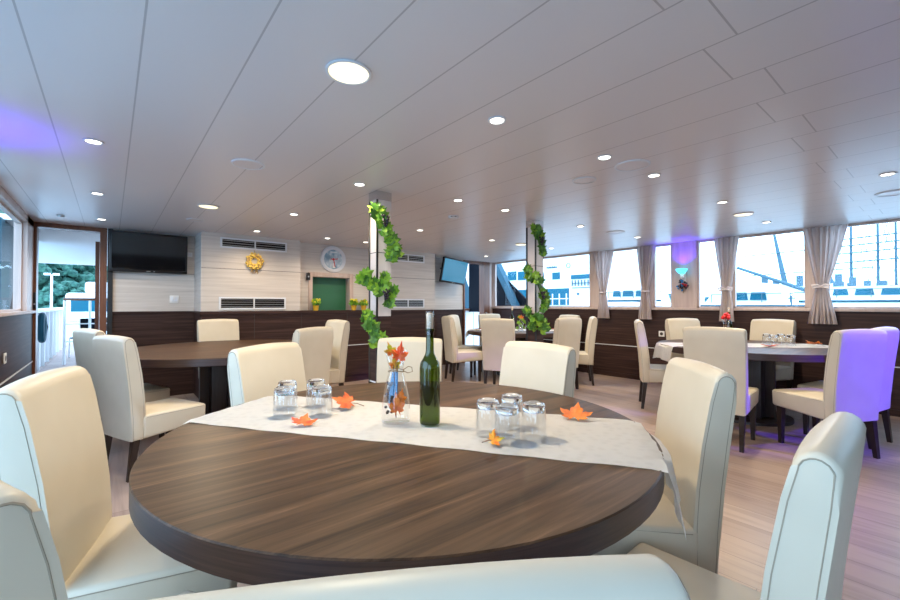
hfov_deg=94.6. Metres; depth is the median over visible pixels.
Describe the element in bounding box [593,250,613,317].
curtain
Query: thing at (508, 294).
bulkhead
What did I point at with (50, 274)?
street lamp
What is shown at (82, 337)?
dining chair
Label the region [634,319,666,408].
dining chair
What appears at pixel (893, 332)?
dining chair
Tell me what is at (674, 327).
dining chair
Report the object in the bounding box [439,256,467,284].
television
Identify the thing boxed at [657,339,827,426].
round table
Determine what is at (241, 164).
grille
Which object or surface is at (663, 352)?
table runner
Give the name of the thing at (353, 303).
potted flowers
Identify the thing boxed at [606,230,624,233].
ceiling speaker
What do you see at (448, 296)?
wall
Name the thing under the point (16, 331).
wall
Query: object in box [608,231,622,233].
grille
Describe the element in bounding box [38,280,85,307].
tree
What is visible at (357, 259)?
wall
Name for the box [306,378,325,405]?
glass tumbler
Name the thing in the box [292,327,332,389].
dining chair
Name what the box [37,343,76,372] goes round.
deck
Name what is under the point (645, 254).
curtain
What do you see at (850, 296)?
motor yacht
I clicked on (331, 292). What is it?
shutter
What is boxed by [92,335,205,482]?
dining chair
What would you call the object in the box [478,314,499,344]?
dining chair
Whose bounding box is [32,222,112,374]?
door frame
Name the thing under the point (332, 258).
wall clock
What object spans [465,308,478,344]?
railing
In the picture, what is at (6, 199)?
trim
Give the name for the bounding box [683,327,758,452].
dining chair
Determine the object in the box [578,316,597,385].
dining chair
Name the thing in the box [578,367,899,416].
baseboard
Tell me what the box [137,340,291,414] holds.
round table
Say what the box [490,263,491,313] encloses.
trim
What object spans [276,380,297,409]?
glass tumbler
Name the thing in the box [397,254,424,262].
air vent
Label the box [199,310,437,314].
countertop
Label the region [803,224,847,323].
curtain
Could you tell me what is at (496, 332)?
dining chair
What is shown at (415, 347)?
dining chair
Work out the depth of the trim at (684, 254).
6.02 m
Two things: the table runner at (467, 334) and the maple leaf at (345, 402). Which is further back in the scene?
the table runner at (467, 334)
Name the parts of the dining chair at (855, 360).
leg, seat, leg, backrest, leg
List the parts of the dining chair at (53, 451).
backrest, seat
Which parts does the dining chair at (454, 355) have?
leg, backrest, leg, seat, leg, leg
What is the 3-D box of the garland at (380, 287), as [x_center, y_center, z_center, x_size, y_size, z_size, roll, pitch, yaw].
[-0.556,-0.195,3.319,0.301,1.170,0.314,0,-1,33]
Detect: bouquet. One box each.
[384,341,407,415]
[516,315,525,328]
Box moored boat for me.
[65,282,106,342]
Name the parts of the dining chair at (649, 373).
leg, backrest, leg, seat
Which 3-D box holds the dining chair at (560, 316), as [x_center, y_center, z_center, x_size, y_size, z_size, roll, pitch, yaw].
[1.921,0.763,7.267,0.561,1.009,0.452,0,-1,-29]
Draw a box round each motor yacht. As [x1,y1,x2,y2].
[606,288,670,305]
[701,289,804,306]
[701,296,709,302]
[798,285,899,306]
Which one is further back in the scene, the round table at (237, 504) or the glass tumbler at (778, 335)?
the glass tumbler at (778, 335)
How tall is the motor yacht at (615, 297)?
3.760 m
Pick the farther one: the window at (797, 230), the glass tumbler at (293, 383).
the window at (797, 230)
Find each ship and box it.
[736,235,874,298]
[833,222,899,286]
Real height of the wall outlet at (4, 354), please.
0.085 m
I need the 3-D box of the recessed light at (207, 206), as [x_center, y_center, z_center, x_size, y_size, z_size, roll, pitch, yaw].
[-2.245,-0.869,3.859,0.176,0.010,0.176,1,-1,-39]
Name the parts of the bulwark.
cap rail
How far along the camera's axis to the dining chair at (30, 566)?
0.48 m
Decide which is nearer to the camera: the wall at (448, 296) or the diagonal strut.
the wall at (448, 296)
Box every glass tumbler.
[272,386,295,417]
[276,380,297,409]
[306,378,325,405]
[310,385,332,415]
[475,398,500,433]
[494,403,519,440]
[500,393,523,421]
[521,401,546,428]
[776,334,785,343]
[786,335,795,341]
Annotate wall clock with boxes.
[320,246,345,272]
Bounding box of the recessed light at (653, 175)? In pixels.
[647,173,660,177]
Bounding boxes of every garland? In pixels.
[354,201,404,348]
[521,222,550,334]
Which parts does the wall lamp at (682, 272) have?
lamp shade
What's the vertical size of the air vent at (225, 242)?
0.135 m
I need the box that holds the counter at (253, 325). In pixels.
[199,310,437,383]
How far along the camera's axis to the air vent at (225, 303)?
5.52 m
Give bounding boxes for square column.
[368,190,391,382]
[526,220,543,341]
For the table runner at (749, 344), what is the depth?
4.37 m
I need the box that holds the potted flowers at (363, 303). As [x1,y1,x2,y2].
[358,299,367,309]
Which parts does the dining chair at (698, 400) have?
seat, backrest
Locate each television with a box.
[109,230,187,273]
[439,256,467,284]
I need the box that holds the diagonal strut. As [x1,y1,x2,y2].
[465,280,468,307]
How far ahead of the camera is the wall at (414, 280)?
7.22 m
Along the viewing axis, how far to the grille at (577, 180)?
3.05 m
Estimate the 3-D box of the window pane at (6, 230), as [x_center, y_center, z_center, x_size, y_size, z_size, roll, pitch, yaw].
[-5.474,-0.012,5.212,0.070,1.710,2.200,1,-1,-39]
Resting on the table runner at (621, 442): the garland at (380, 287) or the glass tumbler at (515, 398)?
the glass tumbler at (515, 398)
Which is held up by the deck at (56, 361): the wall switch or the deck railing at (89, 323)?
the deck railing at (89, 323)
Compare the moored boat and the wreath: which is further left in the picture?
the moored boat
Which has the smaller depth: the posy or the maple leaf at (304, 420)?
the maple leaf at (304, 420)
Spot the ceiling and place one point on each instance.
(786, 113)
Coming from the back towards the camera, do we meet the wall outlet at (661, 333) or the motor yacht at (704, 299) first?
the motor yacht at (704, 299)
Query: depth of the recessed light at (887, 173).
2.91 m
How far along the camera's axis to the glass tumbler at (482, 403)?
1.35 m
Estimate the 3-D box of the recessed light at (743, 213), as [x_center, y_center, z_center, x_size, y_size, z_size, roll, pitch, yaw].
[2.961,-0.865,4.192,0.176,0.010,0.176,1,-1,-39]
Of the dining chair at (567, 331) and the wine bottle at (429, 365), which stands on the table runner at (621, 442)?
the wine bottle at (429, 365)
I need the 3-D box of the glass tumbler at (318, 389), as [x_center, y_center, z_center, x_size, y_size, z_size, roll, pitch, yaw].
[-0.493,0.388,1.595,0.083,0.112,0.083,1,-1,-39]
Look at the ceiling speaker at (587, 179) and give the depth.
3.05 m
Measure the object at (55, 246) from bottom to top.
0.060 m
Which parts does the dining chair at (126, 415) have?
leg, backrest, leg, seat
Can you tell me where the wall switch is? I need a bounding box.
[170,295,178,302]
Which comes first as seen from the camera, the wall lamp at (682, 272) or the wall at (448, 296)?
the wall lamp at (682, 272)
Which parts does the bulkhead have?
panel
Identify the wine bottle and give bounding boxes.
[420,313,439,425]
[510,307,514,320]
[726,307,732,327]
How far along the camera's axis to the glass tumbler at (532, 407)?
1.30 m
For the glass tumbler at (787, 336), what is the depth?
4.30 m
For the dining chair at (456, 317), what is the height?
1.009 m
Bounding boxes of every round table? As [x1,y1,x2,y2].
[129,381,663,584]
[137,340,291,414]
[468,327,553,375]
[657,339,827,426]
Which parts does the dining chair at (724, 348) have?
backrest, leg, leg, seat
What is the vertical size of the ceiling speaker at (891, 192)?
0.009 m
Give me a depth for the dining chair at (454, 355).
6.37 m
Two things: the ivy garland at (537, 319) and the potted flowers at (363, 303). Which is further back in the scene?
the potted flowers at (363, 303)
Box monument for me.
[785,293,797,306]
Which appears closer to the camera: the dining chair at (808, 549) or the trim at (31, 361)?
the dining chair at (808, 549)
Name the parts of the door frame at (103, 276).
lock plate, shadow post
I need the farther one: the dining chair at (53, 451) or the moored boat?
the moored boat
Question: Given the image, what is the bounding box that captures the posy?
[676,279,688,292]
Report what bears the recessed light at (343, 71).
attached to the ceiling
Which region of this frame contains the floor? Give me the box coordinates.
[108,360,899,599]
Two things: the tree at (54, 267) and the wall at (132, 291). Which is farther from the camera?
the tree at (54, 267)
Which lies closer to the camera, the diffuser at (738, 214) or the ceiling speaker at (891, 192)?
the ceiling speaker at (891, 192)
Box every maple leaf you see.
[292,413,316,426]
[332,392,363,408]
[482,429,504,444]
[560,402,592,420]
[807,341,822,345]
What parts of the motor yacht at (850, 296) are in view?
guard rail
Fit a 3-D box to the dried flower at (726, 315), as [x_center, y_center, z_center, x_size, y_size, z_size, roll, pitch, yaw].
[3.129,0.304,4.702,0.090,0.328,0.091,1,-1,-39]
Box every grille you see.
[233,161,262,168]
[573,178,594,183]
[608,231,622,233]
[877,191,899,195]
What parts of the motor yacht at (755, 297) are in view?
guard rail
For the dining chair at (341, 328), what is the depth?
4.70 m
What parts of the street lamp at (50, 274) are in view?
post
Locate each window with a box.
[0,201,21,311]
[494,252,589,306]
[606,247,641,307]
[653,243,671,307]
[697,238,721,307]
[733,229,806,307]
[826,218,899,308]
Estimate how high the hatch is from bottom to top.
0.575 m
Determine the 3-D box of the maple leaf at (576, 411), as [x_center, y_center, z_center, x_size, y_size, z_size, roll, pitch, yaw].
[0.465,0.415,1.548,0.076,0.055,0.109,0,-1,-31]
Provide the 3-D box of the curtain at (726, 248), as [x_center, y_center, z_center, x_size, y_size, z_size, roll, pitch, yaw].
[3.687,-0.276,5.545,0.132,1.125,0.297,1,-1,-39]
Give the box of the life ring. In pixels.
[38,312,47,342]
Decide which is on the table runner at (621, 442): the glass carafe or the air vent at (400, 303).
the glass carafe
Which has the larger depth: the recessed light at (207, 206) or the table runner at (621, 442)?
the recessed light at (207, 206)
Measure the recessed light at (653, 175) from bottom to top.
0.008 m
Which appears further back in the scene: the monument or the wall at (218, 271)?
the monument
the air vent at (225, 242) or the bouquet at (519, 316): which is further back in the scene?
the bouquet at (519, 316)
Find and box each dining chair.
[0,366,237,599]
[0,480,194,599]
[72,328,169,437]
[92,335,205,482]
[149,554,690,599]
[197,319,238,378]
[227,342,306,406]
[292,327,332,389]
[325,319,349,385]
[376,337,442,382]
[441,316,482,381]
[448,315,481,374]
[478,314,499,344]
[481,318,514,383]
[499,341,575,397]
[553,317,581,388]
[559,315,579,317]
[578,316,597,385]
[591,357,736,573]
[627,412,865,599]
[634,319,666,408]
[665,318,699,359]
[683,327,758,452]
[750,319,795,388]
[772,329,887,458]
[797,327,899,448]
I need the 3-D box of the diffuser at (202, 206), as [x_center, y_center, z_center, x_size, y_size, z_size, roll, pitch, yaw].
[-2.245,-0.868,3.859,0.156,0.007,0.156,1,-1,-39]
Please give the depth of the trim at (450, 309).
8.33 m
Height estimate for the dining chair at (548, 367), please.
0.979 m
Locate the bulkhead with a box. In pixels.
[469,264,525,311]
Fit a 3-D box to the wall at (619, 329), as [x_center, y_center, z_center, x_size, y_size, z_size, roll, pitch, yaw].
[3.795,0.695,5.618,0.100,1.105,9.100,1,-1,-39]
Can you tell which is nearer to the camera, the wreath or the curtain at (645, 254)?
the wreath
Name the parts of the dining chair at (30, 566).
backrest, seat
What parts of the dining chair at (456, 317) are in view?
backrest, seat, leg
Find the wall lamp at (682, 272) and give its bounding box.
[676,268,686,282]
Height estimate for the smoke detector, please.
0.030 m
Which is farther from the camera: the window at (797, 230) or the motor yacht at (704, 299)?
the motor yacht at (704, 299)
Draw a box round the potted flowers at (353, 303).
[349,299,358,309]
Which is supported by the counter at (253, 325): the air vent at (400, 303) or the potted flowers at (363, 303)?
the potted flowers at (363, 303)
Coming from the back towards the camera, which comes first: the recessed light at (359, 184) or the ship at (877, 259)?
the ship at (877, 259)
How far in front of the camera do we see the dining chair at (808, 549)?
0.78 m
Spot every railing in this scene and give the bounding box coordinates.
[62,298,106,364]
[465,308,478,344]
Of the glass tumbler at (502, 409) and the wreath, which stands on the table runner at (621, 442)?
the glass tumbler at (502, 409)
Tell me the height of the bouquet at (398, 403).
0.281 m
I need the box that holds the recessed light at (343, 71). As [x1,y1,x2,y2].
[325,59,370,84]
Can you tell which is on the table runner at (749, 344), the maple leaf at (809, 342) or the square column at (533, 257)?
the maple leaf at (809, 342)
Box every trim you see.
[0,185,36,316]
[0,361,32,385]
[112,311,193,313]
[438,309,463,310]
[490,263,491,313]
[492,226,899,311]
[543,339,899,367]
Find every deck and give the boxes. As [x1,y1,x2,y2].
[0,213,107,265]
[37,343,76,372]
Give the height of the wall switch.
0.100 m
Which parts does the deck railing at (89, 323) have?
rail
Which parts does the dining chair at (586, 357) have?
seat, leg, leg, backrest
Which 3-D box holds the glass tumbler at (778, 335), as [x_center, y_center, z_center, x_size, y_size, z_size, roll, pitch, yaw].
[3.550,0.422,4.452,0.083,0.112,0.083,1,-1,-39]
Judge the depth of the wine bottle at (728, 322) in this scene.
4.86 m
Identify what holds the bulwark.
on the deck at (56, 361)
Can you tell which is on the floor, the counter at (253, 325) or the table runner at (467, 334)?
the counter at (253, 325)
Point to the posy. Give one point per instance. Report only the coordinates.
(684, 284)
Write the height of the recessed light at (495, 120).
0.008 m
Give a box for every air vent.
[219,297,285,309]
[220,237,286,252]
[393,299,423,307]
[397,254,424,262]
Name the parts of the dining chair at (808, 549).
seat, backrest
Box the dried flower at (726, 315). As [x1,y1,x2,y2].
[721,312,730,326]
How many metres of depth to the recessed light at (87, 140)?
2.32 m
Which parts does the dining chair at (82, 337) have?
backrest, seat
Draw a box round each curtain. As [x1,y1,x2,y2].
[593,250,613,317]
[637,245,655,318]
[714,236,738,321]
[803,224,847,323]
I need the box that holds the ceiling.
[0,0,899,262]
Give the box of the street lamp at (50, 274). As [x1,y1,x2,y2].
[44,273,59,307]
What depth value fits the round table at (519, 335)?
6.65 m
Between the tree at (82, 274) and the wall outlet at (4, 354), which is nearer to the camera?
the wall outlet at (4, 354)
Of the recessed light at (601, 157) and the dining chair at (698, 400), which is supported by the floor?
the dining chair at (698, 400)
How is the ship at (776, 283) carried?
on the water
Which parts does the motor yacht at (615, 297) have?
guard rail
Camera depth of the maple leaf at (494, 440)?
1.27 m
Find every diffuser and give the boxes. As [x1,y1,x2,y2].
[199,205,217,208]
[734,213,751,215]
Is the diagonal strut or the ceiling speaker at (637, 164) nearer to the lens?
the ceiling speaker at (637, 164)
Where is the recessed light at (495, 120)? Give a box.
[488,116,505,124]
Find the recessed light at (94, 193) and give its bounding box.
[90,192,104,194]
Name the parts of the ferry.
railing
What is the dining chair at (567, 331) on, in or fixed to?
on the floor
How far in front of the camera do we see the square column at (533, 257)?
4.51 m
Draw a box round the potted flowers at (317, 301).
[311,298,320,310]
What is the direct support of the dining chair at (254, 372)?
on the floor
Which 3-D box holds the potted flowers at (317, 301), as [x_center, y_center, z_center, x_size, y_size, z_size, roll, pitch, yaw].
[-1.986,0.061,6.167,0.161,0.190,0.173,1,-1,-39]
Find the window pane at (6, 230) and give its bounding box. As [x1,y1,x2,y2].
[0,217,13,309]
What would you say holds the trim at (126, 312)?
attached to the wall at (132, 291)
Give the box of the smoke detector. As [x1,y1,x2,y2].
[448,215,458,219]
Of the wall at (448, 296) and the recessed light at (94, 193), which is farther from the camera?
the wall at (448, 296)
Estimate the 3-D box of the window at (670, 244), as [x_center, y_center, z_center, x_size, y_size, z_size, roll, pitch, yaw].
[3.240,-0.364,6.301,0.050,0.960,0.280,1,-1,-39]
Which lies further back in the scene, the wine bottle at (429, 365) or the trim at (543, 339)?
the trim at (543, 339)
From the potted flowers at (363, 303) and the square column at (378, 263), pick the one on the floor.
the square column at (378, 263)
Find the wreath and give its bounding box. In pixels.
[245,251,263,273]
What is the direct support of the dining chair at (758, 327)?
on the floor
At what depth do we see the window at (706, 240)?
5.90 m
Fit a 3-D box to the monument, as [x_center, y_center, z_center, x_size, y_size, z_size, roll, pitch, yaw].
[6.607,0.672,8.024,0.240,1.610,0.300,1,-1,-39]
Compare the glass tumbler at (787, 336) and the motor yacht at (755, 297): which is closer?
the glass tumbler at (787, 336)
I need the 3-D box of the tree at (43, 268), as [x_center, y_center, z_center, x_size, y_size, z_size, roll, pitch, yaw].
[-26.904,-1.103,24.505,5.781,9.165,5.344,1,-1,-39]
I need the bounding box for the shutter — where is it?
[313,277,345,309]
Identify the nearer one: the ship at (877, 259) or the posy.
the posy
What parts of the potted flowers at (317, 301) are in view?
pot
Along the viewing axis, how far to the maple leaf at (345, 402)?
1.71 m
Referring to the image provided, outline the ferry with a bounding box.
[466,250,666,305]
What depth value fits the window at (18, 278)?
4.18 m
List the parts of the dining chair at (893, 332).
leg, seat, leg, backrest, leg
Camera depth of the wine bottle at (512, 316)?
6.79 m
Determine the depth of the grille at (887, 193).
3.40 m
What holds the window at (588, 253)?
in the wall at (619, 329)
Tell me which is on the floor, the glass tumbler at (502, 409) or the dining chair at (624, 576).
the dining chair at (624, 576)
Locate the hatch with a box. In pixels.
[308,272,352,309]
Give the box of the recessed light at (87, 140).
[83,138,103,144]
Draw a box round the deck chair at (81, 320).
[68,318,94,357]
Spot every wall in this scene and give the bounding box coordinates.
[0,314,32,387]
[112,229,194,395]
[193,231,299,398]
[300,243,368,310]
[391,251,434,309]
[435,258,462,364]
[492,308,899,409]
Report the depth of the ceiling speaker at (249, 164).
2.70 m
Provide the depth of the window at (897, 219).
4.56 m
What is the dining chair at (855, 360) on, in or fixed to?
on the floor
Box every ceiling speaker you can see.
[231,159,264,169]
[572,176,595,183]
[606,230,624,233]
[614,159,650,170]
[874,189,899,196]
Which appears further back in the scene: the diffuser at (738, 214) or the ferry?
the ferry
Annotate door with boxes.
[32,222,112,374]
[463,260,489,362]
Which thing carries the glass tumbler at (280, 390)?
on the table runner at (621, 442)
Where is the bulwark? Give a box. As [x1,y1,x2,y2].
[37,307,69,370]
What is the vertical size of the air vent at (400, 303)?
0.155 m
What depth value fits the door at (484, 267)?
8.90 m
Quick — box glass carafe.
[381,356,412,424]
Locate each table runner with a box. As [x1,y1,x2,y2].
[183,396,685,537]
[465,329,553,337]
[653,342,682,361]
[748,343,828,347]
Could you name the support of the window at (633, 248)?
in the wall at (619, 329)
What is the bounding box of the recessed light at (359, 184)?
[353,182,365,186]
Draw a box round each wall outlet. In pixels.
[3,353,6,363]
[659,331,664,336]
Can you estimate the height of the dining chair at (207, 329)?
1.009 m
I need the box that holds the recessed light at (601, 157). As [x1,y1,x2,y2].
[597,154,611,160]
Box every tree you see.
[0,209,51,282]
[38,263,81,289]
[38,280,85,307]
[53,264,94,288]
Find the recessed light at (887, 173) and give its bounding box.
[878,172,896,176]
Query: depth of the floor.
2.65 m
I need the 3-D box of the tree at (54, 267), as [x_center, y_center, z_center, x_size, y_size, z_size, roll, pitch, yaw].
[-27.984,-0.189,28.889,5.080,7.443,4.811,0,-1,12]
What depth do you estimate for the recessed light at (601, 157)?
2.57 m

